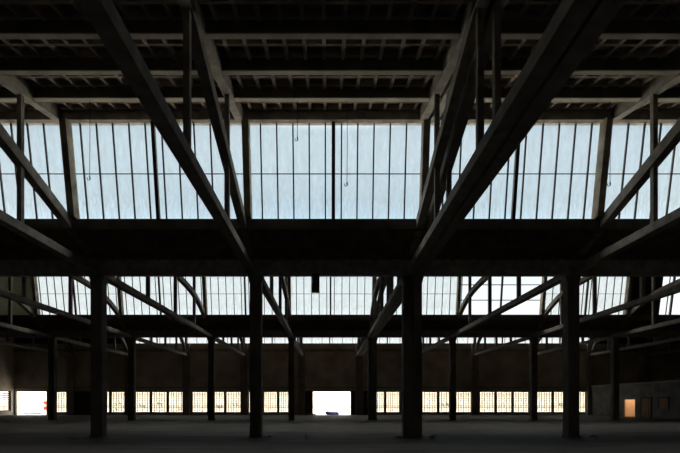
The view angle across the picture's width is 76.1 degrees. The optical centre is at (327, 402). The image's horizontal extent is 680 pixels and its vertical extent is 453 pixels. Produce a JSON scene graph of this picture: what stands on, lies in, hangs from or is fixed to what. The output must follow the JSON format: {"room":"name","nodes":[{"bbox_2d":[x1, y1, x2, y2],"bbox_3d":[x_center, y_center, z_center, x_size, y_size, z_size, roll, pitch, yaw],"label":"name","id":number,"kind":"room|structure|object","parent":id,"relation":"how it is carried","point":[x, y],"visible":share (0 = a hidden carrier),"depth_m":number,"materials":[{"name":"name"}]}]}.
{"room":"empty factory hall","nodes":[
{"label":"empty factory hall","id":0,"kind":"room"},
{"bbox_2d":[0,338,13,415],"bbox_3d":[-39.484,-5.190,26.096,0.400,13.500,56.992,0,0,0],"label":"wall","id":1,"kind":"structure","parent":0,"point":[6,351],"depth_m":53.20,"materials":[{"name":"paint"}]},
{"bbox_2d":[0,391,9,410],"bbox_3d":[-39.459,-0.215,52.042,0.150,2.450,3.500,0,0,0],"label":"window","id":2,"kind":"structure","parent":1,"relation":"in","point":[8,393],"depth_m":53.16,"materials":[{"name":"metal"}]},
{"bbox_2d":[0,0,679,110],"bbox_3d":[3.916,-9.586,7.517,87.200,4.275,19.345,0,0,0],"label":"ceiling","id":3,"kind":"structure","parent":0,"point":[23,10],"depth_m":12.87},
{"bbox_2d":[0,415,679,452],"bbox_3d":[3.916,1.660,26.096,87.200,0.200,56.992,0,0,0],"label":"floor","id":4,"kind":"structure","parent":0,"point":[18,433],"depth_m":21.84,"materials":[{"name":"grey concrete"}]},
{"bbox_2d":[48,337,57,419],"bbox_3d":[-24.774,-2.140,39.058,0.720,7.400,0.540,0,0,0],"label":"concrete column","id":5,"kind":"structure","parent":4,"relation":"on","point":[52,342],"depth_m":38.82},
{"bbox_2d":[89,275,108,436],"bbox_3d":[-10.484,-2.105,19.850,0.720,7.330,0.540,0,0,0],"label":"concrete column","id":6,"kind":"structure","parent":4,"relation":"on","point":[98,283],"depth_m":19.61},
{"bbox_2d":[127,337,136,419],"bbox_3d":[-17.634,-2.140,39.058,0.720,7.400,0.540,0,0,0],"label":"concrete column","id":7,"kind":"structure","parent":4,"relation":"on","point":[131,341],"depth_m":38.82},
{"bbox_2d":[207,337,215,419],"bbox_3d":[-10.484,-2.140,39.058,0.720,7.400,0.540,0,0,0],"label":"concrete column","id":8,"kind":"structure","parent":4,"relation":"on","point":[211,341],"depth_m":38.82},
{"bbox_2d":[248,275,264,436],"bbox_3d":[-3.284,-2.105,19.850,0.720,7.330,0.540,0,0,0],"label":"concrete column","id":9,"kind":"structure","parent":4,"relation":"on","point":[256,282],"depth_m":19.61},
{"bbox_2d":[287,337,295,419],"bbox_3d":[-3.284,-2.140,39.058,0.720,7.400,0.540,0,0,0],"label":"concrete column","id":10,"kind":"structure","parent":4,"relation":"on","point":[291,341],"depth_m":38.82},
{"bbox_2d":[367,337,377,419],"bbox_3d":[3.996,-2.140,39.058,0.960,7.400,0.540,0,0,0],"label":"concrete column","id":11,"kind":"structure","parent":4,"relation":"on","point":[372,342],"depth_m":38.82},
{"bbox_2d":[0,315,679,337],"bbox_3d":[3.916,-6.720,37.924,86.400,1.760,2.427,0,0,0],"label":"beam","id":12,"kind":"structure","parent":11,"relation":"on","point":[139,326],"depth_m":38.22,"materials":[{"name":"metal"}]},
{"bbox_2d":[0,277,40,314],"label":"wall","id":13,"kind":"structure","parent":12,"relation":"on","point":[32,286],"depth_m":36.54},
{"bbox_2d":[0,277,51,337],"bbox_3d":[-24.884,-8.605,28.817,0.350,5.670,20.002,0,0,0],"label":"roof truss","id":14,"kind":"object","parent":12,"relation":"on","point":[26,308],"visible":0.61,"depth_m":34.42,"materials":[{"name":"metal"}]},
{"bbox_2d":[0,338,70,355],"bbox_3d":[-32.084,-7.939,46.049,0.350,4.337,15.767,0,0,0],"label":"roof truss","id":15,"kind":"object","parent":12,"relation":"on","point":[6,342],"visible":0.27,"depth_m":47.08,"materials":[{"name":"metal"}]},
{"bbox_2d":[0,277,131,337],"bbox_3d":[-17.684,-8.605,28.817,0.350,5.670,20.002,0,0,0],"label":"roof truss","id":16,"kind":"object","parent":12,"relation":"on","point":[23,299],"visible":0.46,"depth_m":29.71,"materials":[{"name":"metal"}]},
{"bbox_2d":[38,277,123,314],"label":"window","id":17,"kind":"structure","parent":12,"relation":"on","point":[119,293],"depth_m":36.55,"materials":[{"name":"glass"}]},
{"bbox_2d":[58,338,127,355],"bbox_3d":[-24.884,-7.939,46.049,0.350,4.337,15.767,0,0,0],"label":"roof truss","id":18,"kind":"object","parent":12,"relation":"on","point":[78,342],"visible":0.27,"depth_m":49.30,"materials":[{"name":"metal"}]},
{"bbox_2d":[108,277,212,337],"bbox_3d":[-10.484,-8.605,28.817,0.350,5.670,20.002,0,0,0],"label":"roof truss","id":19,"kind":"object","parent":12,"relation":"on","point":[113,281],"visible":0.54,"depth_m":29.71,"materials":[{"name":"concrete"}]},
{"bbox_2d":[136,338,186,355],"bbox_3d":[-17.684,-7.939,46.049,0.350,4.337,15.767,0,0,0],"label":"roof truss","id":20,"kind":"object","parent":12,"relation":"on","point":[142,340],"visible":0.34,"depth_m":47.25,"materials":[{"name":"concrete"}]},
{"bbox_2d":[124,277,207,314],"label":"window","id":21,"kind":"structure","parent":12,"relation":"on","point":[203,285],"depth_m":36.50,"materials":[{"name":"metal"}]},
{"bbox_2d":[215,338,244,355],"bbox_3d":[-10.484,-7.939,46.049,0.350,4.337,15.767,0,0,0],"label":"roof truss","id":22,"kind":"object","parent":12,"relation":"on","point":[222,342],"visible":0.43,"depth_m":47.25,"materials":[{"name":"metal"}]},
{"bbox_2d":[210,277,290,314],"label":"window","id":23,"kind":"structure","parent":12,"relation":"on","point":[288,278],"depth_m":36.52,"materials":[{"name":"metal"}]},
{"bbox_2d":[263,277,292,337],"bbox_3d":[-3.284,-8.605,28.817,0.350,5.670,20.002,0,0,0],"label":"roof truss","id":24,"kind":"object","parent":12,"relation":"on","point":[268,292],"visible":0.55,"depth_m":29.71,"materials":[{"name":"metal"}]},
{"bbox_2d":[295,338,302,355],"bbox_3d":[-3.284,-7.939,46.049,0.350,4.337,15.767,0,0,0],"label":"roof truss","id":25,"kind":"object","parent":12,"relation":"on","point":[298,344],"visible":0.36,"depth_m":50.09,"materials":[{"name":"concrete"}]},
{"bbox_2d":[296,277,373,314],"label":"window","id":26,"kind":"structure","parent":12,"relation":"on","point":[296,277],"depth_m":36.56,"materials":[{"name":"metal"}]},
{"bbox_2d":[356,338,367,355],"bbox_3d":[3.916,-7.939,46.049,0.760,4.337,15.767,0,0,0],"label":"roof truss","id":27,"kind":"object","parent":12,"relation":"on","point":[362,343],"visible":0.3,"depth_m":48.71,"materials":[{"name":"metal"}]},
{"bbox_2d":[368,277,401,337],"bbox_3d":[3.916,-8.605,28.817,0.760,5.670,20.002,0,0,0],"label":"roof truss","id":28,"kind":"object","parent":12,"relation":"on","point":[381,314],"visible":0.55,"depth_m":29.81,"materials":[{"name":"metal"}]},
{"bbox_2d":[396,277,461,314],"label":"window","id":29,"kind":"structure","parent":12,"relation":"on","point":[459,279],"depth_m":36.42,"materials":[{"name":"metal"}]},
{"bbox_2d":[422,338,447,353],"bbox_3d":[11.116,-7.939,46.049,0.350,4.337,15.767,0,0,0],"label":"roof truss","id":30,"kind":"object","parent":12,"relation":"on","point":[443,340],"visible":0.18,"depth_m":46.32,"materials":[{"name":"metal"}]},
{"bbox_2d":[474,338,528,355],"bbox_3d":[18.316,-7.939,46.049,0.350,4.337,15.767,0,0,0],"label":"roof truss","id":31,"kind":"object","parent":12,"relation":"on","point":[519,340],"visible":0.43,"depth_m":47.08,"materials":[{"name":"metal"}]},
{"bbox_2d":[461,277,546,314],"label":"window","id":32,"kind":"structure","parent":12,"relation":"on","point":[542,300],"depth_m":36.45,"materials":[{"name":"metal"}]},
{"bbox_2d":[538,338,609,354],"bbox_3d":[25.516,-7.939,46.049,0.350,4.337,15.767,0,0,0],"label":"roof truss","id":33,"kind":"object","parent":12,"relation":"on","point":[582,342],"visible":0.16,"depth_m":47.24,"materials":[{"name":"concrete"}]},
{"bbox_2d":[550,277,632,314],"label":"window","id":34,"kind":"structure","parent":12,"relation":"on","point":[629,280],"depth_m":36.51,"materials":[{"name":"glass"}]},
{"bbox_2d":[531,277,679,337],"bbox_3d":[18.316,-8.605,28.817,0.350,5.670,20.002,0,0,0],"label":"roof truss","id":35,"kind":"object","parent":12,"relation":"on","point":[643,299],"visible":0.53,"depth_m":29.71,"materials":[{"name":"metal"}]},
{"bbox_2d":[590,338,679,355],"bbox_3d":[32.716,-7.939,46.049,0.350,4.337,15.767,0,0,0],"label":"roof truss","id":36,"kind":"object","parent":12,"relation":"on","point":[654,342],"visible":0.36,"depth_m":46.69,"materials":[{"name":"concrete"}]},
{"bbox_2d":[611,277,679,337],"bbox_3d":[25.516,-8.605,28.817,0.350,5.670,20.002,0,0,0],"label":"roof truss","id":37,"kind":"object","parent":12,"relation":"on","point":[635,309],"visible":0.56,"depth_m":33.99,"materials":[{"name":"metal"}]},
{"bbox_2d":[629,277,675,314],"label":"window","id":38,"kind":"structure","parent":12,"relation":"on","point":[635,294],"depth_m":36.58,"materials":[{"name":"metal"}]},
{"bbox_2d":[648,338,679,355],"bbox_3d":[39.916,-7.939,46.049,0.350,4.337,15.767,0,0,0],"label":"roof truss","id":39,"kind":"object","parent":12,"relation":"attached to","point":[670,350],"visible":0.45,"depth_m":51.56,"materials":[{"name":"metal"}]},
{"bbox_2d":[400,275,423,436],"bbox_3d":[3.831,-2.105,19.850,1.050,7.330,0.540,0,0,0],"label":"concrete column","id":40,"kind":"structure","parent":4,"relation":"on","point":[411,285],"depth_m":19.61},
{"bbox_2d":[0,219,679,276],"bbox_3d":[3.916,-6.835,18.716,86.400,2.130,2.427,0,0,0],"label":"beam","id":41,"kind":"structure","parent":40,"relation":"on","point":[119,247],"depth_m":18.87,"materials":[{"name":"metal"}]},
{"bbox_2d":[0,117,79,218],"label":"window","id":42,"kind":"structure","parent":41,"relation":"on","point":[66,135],"depth_m":17.17,"materials":[{"name":"metal"}]},
{"bbox_2d":[0,75,98,274],"bbox_3d":[-10.484,-8.605,8.825,0.350,5.670,21.570,0,0,0],"label":"roof truss","id":43,"kind":"object","parent":41,"relation":"on","point":[19,87],"visible":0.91,"depth_m":15.11,"materials":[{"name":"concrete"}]},
{"bbox_2d":[75,117,251,218],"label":"window","id":44,"kind":"structure","parent":41,"relation":"on","point":[246,146],"depth_m":17.25,"materials":[{"name":"metal"}]},
{"bbox_2d":[77,0,255,274],"bbox_3d":[-3.439,-8.605,8.825,0.350,5.670,21.570,0,0,0],"label":"roof truss","id":45,"kind":"object","parent":41,"relation":"on","point":[103,15],"visible":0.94,"depth_m":10.77,"materials":[{"name":"metal"}]},
{"bbox_2d":[0,87,679,101],"bbox_3d":[3.916,-10.916,15.288,72.000,0.520,0.170,0,0,0],"label":"roof purlin","id":46,"kind":"structure","parent":45,"relation":"on","point":[51,94],"depth_m":15.21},
{"bbox_2d":[87,101,90,179],"bbox_3d":[-8.429,-9.221,15.288,0.134,2.799,0.044,0,0,0],"label":"hanging wire","id":47,"kind":"object","parent":46,"relation":"hanging from","point":[89,101],"visible":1,"depth_m":15.28,"materials":[{"name":"metal"}]},
{"bbox_2d":[295,101,297,140],"bbox_3d":[-1.113,-9.908,15.288,0.134,1.426,0.044,0,0,0],"label":"wire","id":48,"kind":"object","parent":46,"relation":"hanging from","point":[297,101],"visible":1,"depth_m":15.28,"materials":[{"name":"metal"}]},
{"bbox_2d":[607,126,610,186],"bbox_3d":[9.899,-9.115,15.288,0.134,3.011,0.044,0,0,0],"label":"hanging wire","id":49,"kind":"object","parent":46,"relation":"hanging from","point":[609,183],"visible":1,"depth_m":15.28,"materials":[{"name":"metal"}]},
{"bbox_2d":[0,110,679,124],"bbox_3d":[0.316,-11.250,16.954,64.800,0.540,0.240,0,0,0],"label":"beam","id":50,"kind":"structure","parent":45,"relation":"on","point":[104,116],"depth_m":16.84,"materials":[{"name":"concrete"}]},
{"bbox_2d":[312,273,319,292],"bbox_3d":[-0.550,-5.365,19.517,0.340,0.830,0.265,0,0,0],"label":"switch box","id":51,"kind":"object","parent":41,"relation":"hanging from","point":[315,276],"visible":1,"depth_m":19.39,"materials":[{"name":"metal"}]},
{"bbox_2d":[251,117,430,218],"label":"window","id":52,"kind":"structure","parent":41,"relation":"on","point":[425,132],"depth_m":17.25,"materials":[{"name":"metal"}]},
{"bbox_2d":[450,277,561,337],"bbox_3d":[11.116,-8.605,28.817,0.350,5.670,20.002,0,0,0],"label":"roof truss","id":53,"kind":"object","parent":41,"relation":"on","point":[519,299],"visible":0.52,"depth_m":29.71,"materials":[{"name":"metal"}]},
{"bbox_2d":[406,0,626,274],"bbox_3d":[3.916,-8.605,8.825,0.760,5.670,21.570,0,0,0],"label":"roof truss","id":54,"kind":"object","parent":41,"relation":"on","point":[575,26],"visible":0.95,"depth_m":10.60,"materials":[{"name":"metal"}]},
{"bbox_2d":[442,117,612,218],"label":"window","id":55,"kind":"structure","parent":41,"relation":"on","point":[603,152],"depth_m":17.27,"materials":[{"name":"metal"}]},
{"bbox_2d":[571,73,679,274],"bbox_3d":[11.116,-8.605,8.825,0.350,5.670,21.570,0,0,0],"label":"roof truss","id":56,"kind":"object","parent":41,"relation":"on","point":[659,152],"visible":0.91,"depth_m":14.93,"materials":[{"name":"metal"}]},
{"bbox_2d":[0,20,679,38],"bbox_3d":[3.916,-10.156,11.740,72.000,0.520,0.170,0,0,0],"label":"roof purlin","id":57,"kind":"structure","parent":56,"relation":"on","point":[9,29],"depth_m":11.66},
{"bbox_2d":[0,58,679,74],"bbox_3d":[3.916,-10.542,13.544,72.000,0.520,0.170,0,0,0],"label":"roof purlin","id":58,"kind":"structure","parent":56,"relation":"on","point":[14,66],"depth_m":13.46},
{"bbox_2d":[608,123,679,218],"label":"window","id":59,"kind":"structure","parent":41,"relation":"on","point":[623,173],"depth_m":17.34,"materials":[{"name":"metal"}]},
{"bbox_2d":[448,337,456,419],"bbox_3d":[11.196,-2.140,39.058,0.720,7.400,0.540,0,0,0],"label":"concrete column","id":60,"kind":"structure","parent":4,"relation":"on","point":[452,341],"depth_m":38.82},
{"bbox_2d":[529,337,538,419],"bbox_3d":[18.496,-2.140,39.058,0.720,7.400,0.540,0,0,0],"label":"concrete column","id":61,"kind":"structure","parent":4,"relation":"on","point":[533,341],"depth_m":38.82,"materials":[{"name":"grey concrete"}]},
{"bbox_2d":[561,275,580,436],"bbox_3d":[11.116,-2.105,19.850,0.720,7.330,0.540,0,0,0],"label":"concrete column","id":62,"kind":"structure","parent":4,"relation":"on","point":[571,283],"depth_m":19.61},
{"bbox_2d":[610,337,619,419],"bbox_3d":[25.816,-2.140,39.058,0.720,7.400,0.540,0,0,0],"label":"concrete column","id":63,"kind":"structure","parent":4,"relation":"on","point":[614,342],"depth_m":38.82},
{"bbox_2d":[13,343,679,414],"bbox_3d":[3.916,-2.900,54.267,86.400,8.920,0.650,0,0,0],"label":"wall","id":64,"kind":"structure","parent":0,"point":[321,367],"depth_m":54.29,"materials":[{"name":"brick"}]},
{"bbox_2d":[14,391,46,414],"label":"door","id":65,"kind":"structure","parent":64,"relation":"in","point":[20,395],"depth_m":54.54,"materials":[{"name":"metal"}]},
{"bbox_2d":[57,392,65,411],"bbox_3d":[-33.414,-0.060,54.392,1.910,2.620,0.080,0,0,0],"label":"window","id":66,"kind":"structure","parent":64,"relation":"in","point":[58,398],"depth_m":54.37,"materials":[{"name":"metal"}]},
{"bbox_2d":[14,338,126,343],"bbox_3d":[-32.084,-8.855,54.342,14.400,2.990,0.296,0,0,0],"label":"cladding","id":67,"kind":"object","parent":64,"relation":"on","point":[16,340],"depth_m":54.34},
{"bbox_2d":[74,391,89,414],"bbox_3d":[-30.655,0.075,54.209,2.390,2.930,0.105,0,0,0],"label":"door","id":68,"kind":"structure","parent":64,"relation":"in","point":[81,398],"depth_m":54.18,"materials":[{"name":"black"}]},
{"bbox_2d":[111,392,123,411],"bbox_3d":[-26.214,-0.060,54.416,1.910,2.620,0.128,0,0,0],"label":"window","id":69,"kind":"structure","parent":64,"relation":"in","point":[113,398],"depth_m":54.37,"materials":[{"name":"metal"}]},
{"bbox_2d":[136,392,149,411],"bbox_3d":[-23.254,-0.060,54.416,1.910,2.620,0.128,0,0,0],"label":"window","id":70,"kind":"structure","parent":64,"relation":"in","point":[137,398],"depth_m":54.37,"materials":[{"name":"metal"}]},
{"bbox_2d":[127,338,187,343],"bbox_3d":[-21.284,-8.820,54.108,7.460,2.960,0.626,0,0,0],"label":"window","id":71,"kind":"structure","parent":64,"relation":"in","point":[186,339],"depth_m":54.30,"materials":[{"name":"metal"}]},
{"bbox_2d":[152,392,166,411],"bbox_3d":[-21.134,-0.060,54.416,1.910,2.620,0.128,0,0,0],"label":"window","id":72,"kind":"structure","parent":64,"relation":"in","point":[154,398],"depth_m":54.37,"materials":[{"name":"metal"}]},
{"bbox_2d":[169,392,181,411],"bbox_3d":[-19.014,-0.060,54.416,1.910,2.620,0.128,0,0,0],"label":"window","id":73,"kind":"structure","parent":64,"relation":"in","point":[171,398],"depth_m":54.37,"materials":[{"name":"metal"}]},
{"bbox_2d":[192,392,206,411],"bbox_3d":[-16.054,-0.060,54.392,1.910,2.620,0.080,0,0,0],"label":"window","id":74,"kind":"structure","parent":64,"relation":"in","point":[197,398],"depth_m":54.37,"materials":[{"name":"metal"}]},
{"bbox_2d":[190,338,244,343],"bbox_3d":[-14.019,-8.820,54.108,7.330,2.960,0.626,0,0,0],"label":"window","id":75,"kind":"structure","parent":64,"relation":"in","point":[227,338],"depth_m":54.32,"materials":[{"name":"metal"}]},
{"bbox_2d":[215,392,223,411],"bbox_3d":[-13.934,-0.060,54.416,1.910,2.620,0.128,0,0,0],"label":"window","id":76,"kind":"structure","parent":64,"relation":"in","point":[219,398],"depth_m":54.38,"materials":[{"name":"metal"}]},
{"bbox_2d":[226,392,239,411],"bbox_3d":[-11.814,-0.060,54.416,1.910,2.620,0.128,0,0,0],"label":"window","id":77,"kind":"structure","parent":64,"relation":"in","point":[228,398],"depth_m":54.37,"materials":[{"name":"metal"}]},
{"bbox_2d":[264,392,276,411],"bbox_3d":[-7.193,-0.060,54.392,1.710,2.620,0.080,0,0,0],"label":"window","id":78,"kind":"structure","parent":64,"relation":"in","point":[268,398],"depth_m":54.37,"materials":[{"name":"metal"}]},
{"bbox_2d":[247,338,302,343],"bbox_3d":[-6.819,-8.820,54.108,7.330,2.960,0.626,0,0,0],"label":"window","id":79,"kind":"structure","parent":64,"relation":"in","point":[264,338],"depth_m":54.32,"materials":[{"name":"metal"}]},
{"bbox_2d":[279,392,287,411],"bbox_3d":[-5.293,-0.060,54.392,1.710,2.620,0.080,0,0,0],"label":"window","id":80,"kind":"structure","parent":64,"relation":"in","point":[281,398],"depth_m":54.38,"materials":[{"name":"metal"}]},
{"bbox_2d":[305,391,311,412],"bbox_3d":[-2.800,0.050,54.209,1.607,2.980,0.105,0,0,0],"label":"door","id":81,"kind":"structure","parent":64,"relation":"in","point":[308,394],"depth_m":54.18,"materials":[{"name":"black"}]},
{"bbox_2d":[305,338,355,343],"bbox_3d":[0.381,-8.820,54.108,7.330,2.960,0.626,0,0,0],"label":"window","id":82,"kind":"structure","parent":64,"relation":"in","point":[329,338],"depth_m":54.32,"materials":[{"name":"metal"}]},
{"bbox_2d":[312,391,350,414],"bbox_3d":[0.475,0.050,54.442,4.904,3.020,0.380,0,0,0],"label":"door","id":83,"kind":"structure","parent":64,"relation":"in","point":[312,391],"depth_m":54.25,"materials":[{"name":"white metal"}]},
{"bbox_2d":[352,391,354,414],"bbox_3d":[3.162,0.050,54.209,0.430,2.980,0.105,0,0,0],"label":"door","id":84,"kind":"structure","parent":64,"relation":"in","point":[353,392],"depth_m":54.18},
{"bbox_2d":[363,391,367,414],"bbox_3d":[4.779,0.050,54.209,0.700,2.980,0.105,0,0,0],"label":"door","id":85,"kind":"structure","parent":64,"relation":"in","point":[365,393],"depth_m":54.18,"materials":[{"name":"black"}]},
{"bbox_2d":[377,392,383,411],"bbox_3d":[6.196,-0.060,54.392,1.700,2.620,0.080,0,0,0],"label":"window","id":86,"kind":"structure","parent":64,"relation":"in","point":[379,398],"depth_m":54.37,"materials":[{"name":"metal"}]},
{"bbox_2d":[377,338,401,343],"bbox_3d":[7.581,-8.820,54.108,7.330,2.960,0.626,0,0,0],"label":"window","id":87,"kind":"structure","parent":64,"relation":"in","point":[379,338],"depth_m":54.32,"materials":[{"name":"metal"}]},
{"bbox_2d":[386,392,399,411],"bbox_3d":[8.106,-0.060,54.392,1.700,2.620,0.080,0,0,0],"label":"window","id":88,"kind":"structure","parent":64,"relation":"in","point":[390,398],"depth_m":54.37,"materials":[{"name":"metal"}]},
{"bbox_2d":[422,392,436,411],"bbox_3d":[12.746,-0.060,54.392,1.910,2.620,0.080,0,0,0],"label":"window","id":89,"kind":"structure","parent":64,"relation":"in","point":[424,398],"depth_m":54.37,"materials":[{"name":"metal"}]},
{"bbox_2d":[439,392,448,411],"bbox_3d":[14.866,-0.060,54.416,1.910,2.620,0.128,0,0,0],"label":"window","id":90,"kind":"structure","parent":64,"relation":"in","point":[441,398],"depth_m":54.37,"materials":[{"name":"metal"}]},
{"bbox_2d":[424,338,475,343],"bbox_3d":[14.781,-8.820,54.108,7.330,2.960,0.626,0,0,0],"label":"window","id":91,"kind":"structure","parent":64,"relation":"in","point":[474,339],"depth_m":54.32,"materials":[{"name":"metal"}]},
{"bbox_2d":[456,392,470,411],"bbox_3d":[16.986,-0.060,54.392,1.910,2.620,0.080,0,0,0],"label":"window","id":92,"kind":"structure","parent":64,"relation":"in","point":[458,398],"depth_m":54.37,"materials":[{"name":"metal"}]},
{"bbox_2d":[480,392,494,411],"bbox_3d":[19.946,-0.060,54.392,1.910,2.620,0.080,0,0,0],"label":"window","id":93,"kind":"structure","parent":64,"relation":"in","point":[484,398],"depth_m":54.37,"materials":[{"name":"metal"}]},
{"bbox_2d":[497,392,511,411],"bbox_3d":[22.066,-0.060,54.392,1.910,2.620,0.080,0,0,0],"label":"window","id":94,"kind":"structure","parent":64,"relation":"in","point":[501,398],"depth_m":54.37,"materials":[{"name":"metal"}]},
{"bbox_2d":[480,338,528,343],"bbox_3d":[21.981,-8.820,54.108,7.330,2.960,0.626,0,0,0],"label":"window","id":95,"kind":"structure","parent":64,"relation":"in","point":[494,338],"depth_m":54.32,"materials":[{"name":"glass"}]},
{"bbox_2d":[514,392,528,411],"bbox_3d":[24.186,-0.060,54.392,1.910,2.620,0.080,0,0,0],"label":"window","id":96,"kind":"structure","parent":64,"relation":"in","point":[518,398],"depth_m":54.37,"materials":[{"name":"metal"}]},
{"bbox_2d":[538,392,551,411],"bbox_3d":[27.096,-0.060,54.392,1.910,2.620,0.080,0,0,0],"label":"window","id":97,"kind":"structure","parent":64,"relation":"in","point":[541,398],"depth_m":54.37,"materials":[{"name":"metal"}]},
{"bbox_2d":[554,392,562,411],"bbox_3d":[29.216,-0.060,54.416,1.910,2.620,0.128,0,0,0],"label":"window","id":98,"kind":"structure","parent":64,"relation":"in","point":[558,398],"depth_m":54.38,"materials":[{"name":"metal"}]},
{"bbox_2d":[539,338,591,343],"bbox_3d":[29.181,-8.820,54.108,7.330,2.960,0.626,0,0,0],"label":"window","id":99,"kind":"structure","parent":64,"relation":"in","point":[559,338],"depth_m":54.32,"materials":[{"name":"glass"}]},
{"bbox_2d":[580,392,585,411],"bbox_3d":[31.336,-0.060,54.392,1.910,2.620,0.080,0,0,0],"label":"window","id":100,"kind":"structure","parent":64,"relation":"in","point":[580,392],"depth_m":54.37,"materials":[{"name":"metal"}]},
{"bbox_2d":[592,338,649,343],"bbox_3d":[36.381,-8.830,54.108,7.330,2.940,0.626,0,0,0],"label":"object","id":101,"kind":"structure","parent":64,"relation":"in","point":[622,340],"depth_m":54.34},
{"bbox_2d":[650,338,679,343],"bbox_3d":[43.516,-8.855,54.342,7.200,2.990,0.296,0,0,0],"label":"cladding","id":102,"kind":"object","parent":64,"relation":"on","point":[651,339],"visible":0.11,"depth_m":54.36,"materials":[{"name":"black"}]},
{"bbox_2d":[590,380,679,418],"bbox_3d":[34.916,-0.270,34.146,4.600,3.660,40.292,0,0,0],"label":"wall partition","id":103,"kind":"structure","parent":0,"point":[600,394],"depth_m":45.73,"materials":[{"name":"paint"}]},
{"bbox_2d":[624,399,635,416],"bbox_3d":[32.746,0.590,47.069,0.140,1.940,1.843,0,0,0],"label":"door","id":104,"kind":"structure","parent":103,"relation":"in","point":[624,399],"depth_m":46.96,"materials":[{"name":"brown wood"}]},
{"bbox_2d":[640,397,651,417],"bbox_3d":[32.673,0.520,44.590,0.075,2.080,1.532,0,0,0],"label":"door","id":105,"kind":"structure","parent":103,"relation":"in","point":[645,402],"depth_m":44.52,"materials":[{"name":"brown wood"}]},
{"bbox_2d":[658,397,668,408],"bbox_3d":[32.673,0.045,42.238,0.075,1.130,1.336,0,0,0],"label":"window","id":106,"kind":"structure","parent":103,"relation":"in","point":[663,402],"depth_m":42.26,"materials":[{"name":"brown wood"}]},
{"label":"outside","id":107,"kind":"structure","parent":0,"visible":0},
{"bbox_2d":[0,408,584,414],"bbox_3d":[0.000,1.695,114.796,320.000,0.230,120.408,0,0,0],"label":"ground","id":108,"kind":"structure","parent":107,"point":[318,411],"depth_m":85.72,"materials":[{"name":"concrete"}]},
{"bbox_2d":[23,412,42,413],"bbox_3d":[-39.647,1.425,57.848,3.311,0.270,1.189,0,0,0],"label":"heap","id":109,"kind":"object","parent":108,"relation":"on","point":[23,412],"visible":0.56,"depth_m":57.65,"materials":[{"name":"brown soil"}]},
{"bbox_2d":[0,391,584,407],"bbox_3d":[0.000,-2.930,123.850,240.000,9.020,12.300,0,0,0],"label":"building","id":110,"kind":"structure","parent":108,"relation":"on","point":[30,399],"depth_m":118.00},
{"bbox_2d":[325,411,338,414],"bbox_3d":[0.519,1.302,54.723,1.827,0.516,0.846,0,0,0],"label":"car","id":111,"kind":"object","parent":108,"relation":"on","point":[326,412],"visible":1,"depth_m":54.44,"materials":[{"name":"blue metal"}]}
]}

